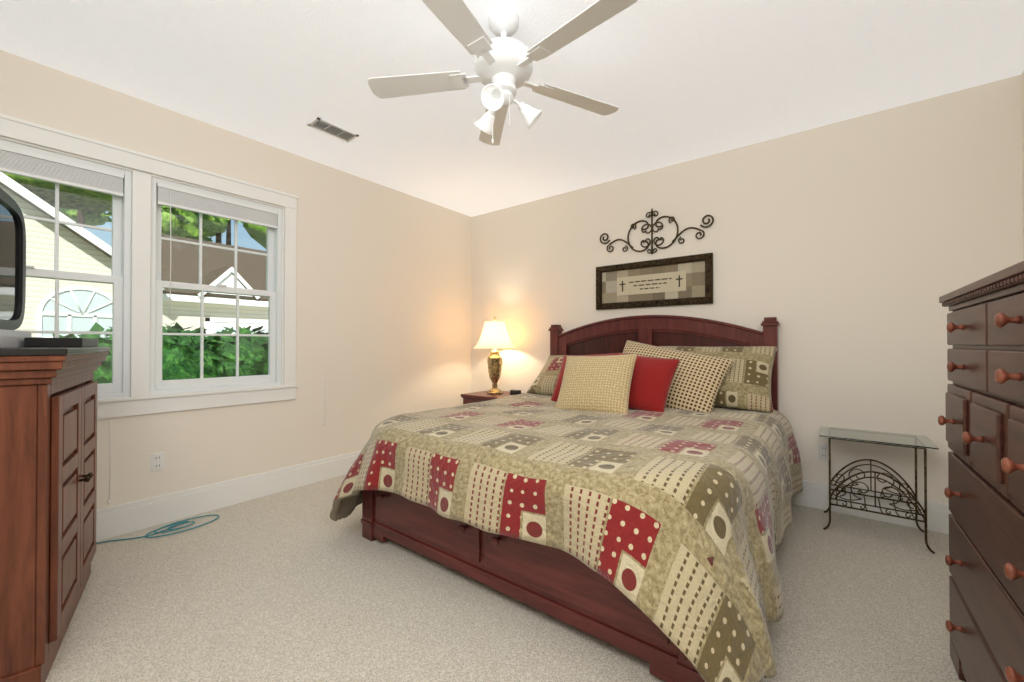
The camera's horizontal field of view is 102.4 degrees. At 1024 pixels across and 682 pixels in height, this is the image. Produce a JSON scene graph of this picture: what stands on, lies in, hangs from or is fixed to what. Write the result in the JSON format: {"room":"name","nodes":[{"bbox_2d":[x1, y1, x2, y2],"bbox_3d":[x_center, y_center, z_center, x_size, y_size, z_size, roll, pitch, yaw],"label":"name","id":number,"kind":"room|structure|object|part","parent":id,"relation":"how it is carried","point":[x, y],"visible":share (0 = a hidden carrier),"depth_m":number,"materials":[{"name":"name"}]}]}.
{"room":"bedroom","nodes":[
{"label":"bedroom","id":0,"kind":"room"},
{"bbox_2d":[0,50,471,509],"bbox_3d":[-1.867,-0.167,3.387,0.140,2.740,4.300,0,-1,38],"label":"wall","id":1,"kind":"structure","parent":0,"point":[383,303],"depth_m":3.52,"materials":[{"name":"beige paint"}]},
{"bbox_2d":[0,114,298,418],"bbox_3d":[-2.423,-0.363,2.643,0.172,1.664,1.990,0,-1,38],"label":"window","id":2,"kind":"structure","parent":1,"relation":"in","point":[119,278],"depth_m":2.68,"materials":[{"name":"white plastic"}]},
{"bbox_3d":[-2.719,-0.366,2.301,0.046,1.252,0.705,0,-1,38],"label":"glass","id":3,"kind":"part","parent":2,"relation":"part of","materials":[{"name":"clear glass"}]},
{"bbox_2d":[0,145,123,196],"bbox_3d":[-2.671,-0.599,2.266,0.035,0.886,0.781,0,-1,38],"label":"window blind","id":4,"kind":"object","parent":2,"relation":"attached to","point":[19,162],"visible":0.98,"depth_m":2.36,"materials":[{"name":"white plastic"}]},
{"bbox_3d":[-2.715,-0.361,2.298,0.123,1.426,0.853,0,-1,38],"label":"frame","id":5,"kind":"part","parent":2,"relation":"part of","materials":[{"name":"white plastic"}]},
{"bbox_2d":[108,436,110,503],"bbox_3d":[-2.436,0.733,2.493,0.012,0.515,0.012,0,-1,23],"label":"cord","id":6,"kind":"object","parent":2,"relation":"hanging from","point":[110,468],"depth_m":2.50,"materials":[{"name":"white plastic"}]},
{"bbox_3d":[-2.150,-0.355,3.028,0.123,1.426,0.813,0,-1,38],"label":"frame","id":7,"kind":"part","parent":2,"relation":"part of","materials":[{"name":"white plastic"}]},
{"bbox_3d":[-2.154,-0.360,3.032,0.046,1.252,0.665,0,-1,38],"label":"glass","id":8,"kind":"part","parent":2,"relation":"part of","materials":[{"name":"clear glass"}]},
{"bbox_2d":[156,183,277,317],"bbox_3d":[-2.106,-0.593,2.996,0.035,0.886,0.741,0,-1,38],"label":"window blind","id":9,"kind":"object","parent":2,"relation":"attached to","point":[182,199],"visible":0.92,"depth_m":2.94,"materials":[{"name":"white plastic"}]},
{"bbox_2d":[150,452,164,471],"bbox_3d":[-2.310,0.787,2.685,0.009,0.115,0.072,0,-1,38],"label":"electrical outlet","id":10,"kind":"object","parent":1,"relation":"attached to","point":[157,461],"visible":1,"depth_m":2.68,"materials":[{"name":"white plastic"}]},
{"bbox_2d":[96,450,361,541],"bbox_3d":[-1.805,1.110,3.329,0.016,0.185,4.300,0,-1,38],"label":"baseboard","id":11,"kind":"structure","parent":1,"relation":"attached to","point":[118,520],"depth_m":2.91,"materials":[{"name":"white wood"}]},
{"bbox_2d":[45,474,964,681],"bbox_3d":[-0.087,1.251,1.999,4.640,0.120,4.580,0,-1,38],"label":"floor","id":12,"kind":"structure","parent":0,"point":[298,584],"depth_m":1.80,"materials":[{"name":"carpet"}]},
{"bbox_2d":[0,347,110,681],"bbox_3d":[-2.064,0.607,1.599,0.613,1.159,1.009,0,-1,-38],"label":"armoire","id":13,"kind":"object","parent":12,"relation":"on","point":[48,448],"visible":1,"depth_m":1.40,"materials":[{"name":"brown wood"}]},
{"bbox_2d":[0,188,97,347],"bbox_3d":[-2.011,-0.299,1.648,0.410,0.650,0.820,0,-1,-38],"label":"tv","id":14,"kind":"object","parent":13,"relation":"on","point":[12,265],"visible":1,"depth_m":1.79,"materials":[{"name":"black plastic"}]},
{"bbox_2d":[96,514,218,543],"bbox_3d":[-2.273,1.185,2.470,0.221,0.015,0.872,0,-1,38],"label":"cord","id":15,"kind":"object","parent":12,"relation":"on","point":[169,528],"visible":0.75,"depth_m":2.59,"materials":[{"name":"teal plastic"}]},
{"bbox_2d":[461,390,523,403],"bbox_3d":[-0.154,0.888,4.387,0.635,0.645,0.529,0,-1,38],"label":"nightstand","id":16,"kind":"object","parent":12,"relation":"on","point":[474,397],"visible":0.02,"depth_m":4.32,"materials":[{"name":"brown wood"}]},
{"bbox_2d":[474,316,515,393],"bbox_3d":[-0.187,0.147,4.462,0.464,0.837,0.464,0,-1,38],"label":"lamp","id":17,"kind":"object","parent":16,"relation":"on","point":[494,335],"visible":1,"depth_m":4.38,"materials":[{"name":"fabric"}]},
{"bbox_3d":[-0.187,-0.066,4.463,0.464,0.287,0.464,0,-1,38],"label":"lamp shade","id":18,"kind":"part","parent":17,"relation":"part of","materials":[{"name":"white fabric"}]},
{"bbox_2d":[510,390,520,394],"bbox_3d":[0.036,0.537,4.272,0.100,0.055,0.062,0,-1,38],"label":"clock","id":19,"kind":"object","parent":16,"relation":"on","point":[514,392],"visible":0.79,"depth_m":4.24,"materials":[{"name":"black plastic"}]},
{"bbox_2d":[330,315,802,681],"bbox_3d":[0.458,0.481,2.742,2.361,1.432,2.424,0,-1,38],"label":"bed","id":20,"kind":"object","parent":12,"relation":"on","point":[633,485],"visible":1,"depth_m":1.79,"materials":[{"name":"fabric"}]},
{"bbox_2d":[553,353,637,418],"bbox_3d":[0.595,0.314,2.971,0.600,0.520,0.174,-4,-33,36],"label":"pillow","id":21,"kind":"object","parent":20,"relation":"on","point":[604,385],"depth_m":2.88,"materials":[{"name":"beige fabric"}]},
{"bbox_2d":[600,352,679,416],"bbox_3d":[0.922,0.299,2.984,0.500,0.480,0.167,6,-28,41],"label":"pillow","id":22,"kind":"object","parent":20,"relation":"on","point":[652,377],"depth_m":2.86,"materials":[{"name":"red fabric"}]},
{"bbox_3d":[1.189,0.489,3.639,1.984,1.432,0.110,0,-1,38],"label":"headboard","id":23,"kind":"part","parent":20,"relation":"part of","materials":[{"name":"brown wood"}]},
{"bbox_2d":[820,426,938,553],"bbox_3d":[2.275,0.897,2.596,0.530,0.599,0.390,0,-1,38],"label":"side table","id":24,"kind":"object","parent":12,"relation":"on","point":[916,442],"visible":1,"depth_m":2.55,"materials":[{"name":"metal"}]},
{"bbox_3d":[2.275,0.601,2.598,0.530,0.008,0.390,0,-1,38],"label":"glass","id":25,"kind":"part","parent":24,"relation":"part of","materials":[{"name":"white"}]},
{"bbox_2d":[938,261,1023,681],"bbox_3d":[1.515,0.504,1.006,0.564,1.358,1.080,0,-1,38],"label":"chest","id":26,"kind":"object","parent":12,"relation":"on","point":[983,420],"visible":1,"depth_m":1.16,"materials":[{"name":"brown wood"}]},
{"bbox_2d":[0,0,1023,216],"bbox_3d":[-0.087,-1.609,2.022,4.640,0.120,4.580,0,-1,38],"label":"ceiling","id":27,"kind":"structure","parent":0,"point":[677,81],"depth_m":2.35,"materials":[{"name":"white paint"}]},
{"bbox_2d":[307,117,358,141],"bbox_3d":[-1.300,-1.535,3.004,0.150,0.011,0.310,0,-1,38],"label":"ceiling vent","id":28,"kind":"object","parent":27,"relation":"in","point":[327,127],"visible":1,"depth_m":3.00,"materials":[{"name":"white metal"}]},
{"bbox_2d":[368,0,637,145],"bbox_3d":[-0.026,-1.245,1.946,1.295,0.609,1.308,0,-1,38],"label":"fan","id":29,"kind":"object","parent":27,"relation":"hanging from","point":[503,64],"visible":1,"depth_m":1.92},
{"bbox_3d":[-0.036,-1.244,1.974,0.510,0.609,0.515,0,-1,38],"label":"motor","id":30,"kind":"part","parent":29,"relation":"part of","materials":[{"name":"white metal"}]},
{"bbox_2d":[471,75,1022,503],"bbox_3d":[1.271,-0.164,3.767,4.640,2.740,0.140,0,-1,38],"label":"wall","id":31,"kind":"structure","parent":0,"point":[848,253],"depth_m":2.92,"materials":[{"name":"beige paint"}]},
{"bbox_2d":[596,253,712,309],"bbox_3d":[1.230,-0.512,3.684,1.040,0.415,0.038,0,-1,38],"label":"picture","id":32,"kind":"object","parent":31,"relation":"attached to","point":[681,280],"visible":0.98,"depth_m":3.64,"materials":[{"name":"wood"}]},
{"bbox_2d":[601,260,706,303],"bbox_3d":[1.237,-0.512,3.693,0.928,0.303,0.016,0,-1,38],"label":"print","id":33,"kind":"object","parent":32,"relation":"attached to","point":[677,280],"depth_m":3.65,"materials":[{"name":"paper"}]},
{"bbox_2d":[600,209,713,253],"bbox_3d":[1.253,-0.985,3.684,1.015,0.420,0.025,0,-1,38],"label":"art","id":34,"kind":"object","parent":31,"relation":"attached to","point":[651,242],"visible":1,"depth_m":3.68,"materials":[{"name":"metal"}]},
{"bbox_2d":[818,443,828,460],"bbox_3d":[2.220,0.789,2.931,0.072,0.115,0.009,0,-1,38],"label":"electrical outlet","id":35,"kind":"object","parent":31,"relation":"attached to","point":[823,451],"visible":0.98,"depth_m":2.93,"materials":[{"name":"white plastic"}]},
{"bbox_2d":[791,480,951,533],"bbox_3d":[1.230,1.113,3.690,4.344,0.185,0.016,0,-1,38],"label":"baseboard","id":36,"kind":"structure","parent":31,"relation":"attached to","point":[814,495],"depth_m":2.76,"materials":[{"name":"white wood"}]},
{"bbox_2d":[1021,71,1023,260],"bbox_3d":[1.650,-0.190,0.579,0.140,2.740,4.440,0,-1,38],"label":"wall","id":37,"kind":"structure","parent":0,"point":[1022,96],"depth_m":2.37,"materials":[{"name":"beige paint"}]},
{"label":"outside","id":38,"kind":"structure","parent":0,"visible":0},
{"bbox_3d":[-28.245,1.992,26.490,69.840,0.200,100.000,0,-1,38],"label":"lawn","id":39,"kind":"structure","parent":38,"visible":0},
{"bbox_2d":[77,210,84,223],"bbox_3d":[-33.107,-9.066,31.606,0.523,22.000,0.523,0,0,14],"label":"trunk","id":40,"kind":"object","parent":39,"relation":"on","point":[82,220],"depth_m":31.46,"materials":[{"name":"brown plant"}]},
{"bbox_2d":[0,185,267,336],"bbox_3d":[-16.773,-1.769,17.521,11.000,7.175,18.200,0,-1,38],"label":"neighboring house","id":41,"kind":"structure","parent":39,"relation":"on","point":[30,248],"depth_m":12.65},
{"bbox_2d":[0,182,267,300],"bbox_3d":[-16.657,-3.534,17.400,11.350,3.838,18.972,0,-1,38],"label":"house roof","id":42,"kind":"structure","parent":41,"relation":"on","point":[221,260],"depth_m":17.34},
{"bbox_2d":[0,172,267,337],"bbox_3d":[-12.403,-1.885,14.142,0.750,7.351,18.900,0,-1,38],"label":"trim","id":43,"kind":"object","parent":41,"relation":"attached to","point":[165,297],"depth_m":13.10,"materials":[{"name":"white wood"}]},
{"bbox_2d":[42,290,267,336],"bbox_3d":[-11.362,-0.837,15.756,0.330,1.483,8.760,0,-1,38],"label":"house window","id":44,"kind":"structure","parent":41,"relation":"attached to","point":[75,322],"depth_m":12.80,"materials":[{"name":"grey"}]},
{"bbox_2d":[52,321,267,383],"bbox_3d":[-3.566,1.140,4.275,1.756,2.704,4.284,0,-1,38],"label":"hedge","id":45,"kind":"object","parent":39,"relation":"on","point":[208,340],"depth_m":4.20,"materials":[{"name":"green plant"}]},
{"bbox_2d":[216,232,221,243],"bbox_3d":[-24.563,-8.543,34.475,0.523,21.000,0.523,0,0,17],"label":"trunk","id":46,"kind":"object","parent":39,"relation":"on","point":[217,237],"depth_m":34.34,"materials":[{"name":"brown plant"}]},
{"bbox_2d":[3,172,265,248],"bbox_3d":[-21.910,-13.681,21.769,36.572,19.292,37.251,0,-1,38],"label":"trees","id":47,"kind":"object","parent":46,"relation":"attached to","point":[100,214],"depth_m":22.70,"materials":[{"name":"green plant"}]},
{"bbox_2d":[226,219,230,244],"bbox_3d":[-26.504,-8.009,38.500,0.523,20.000,0.523,0,0,17],"label":"trunk","id":48,"kind":"object","parent":39,"relation":"on","point":[228,234],"depth_m":38.37,"materials":[{"name":"brown plant"}]}
]}

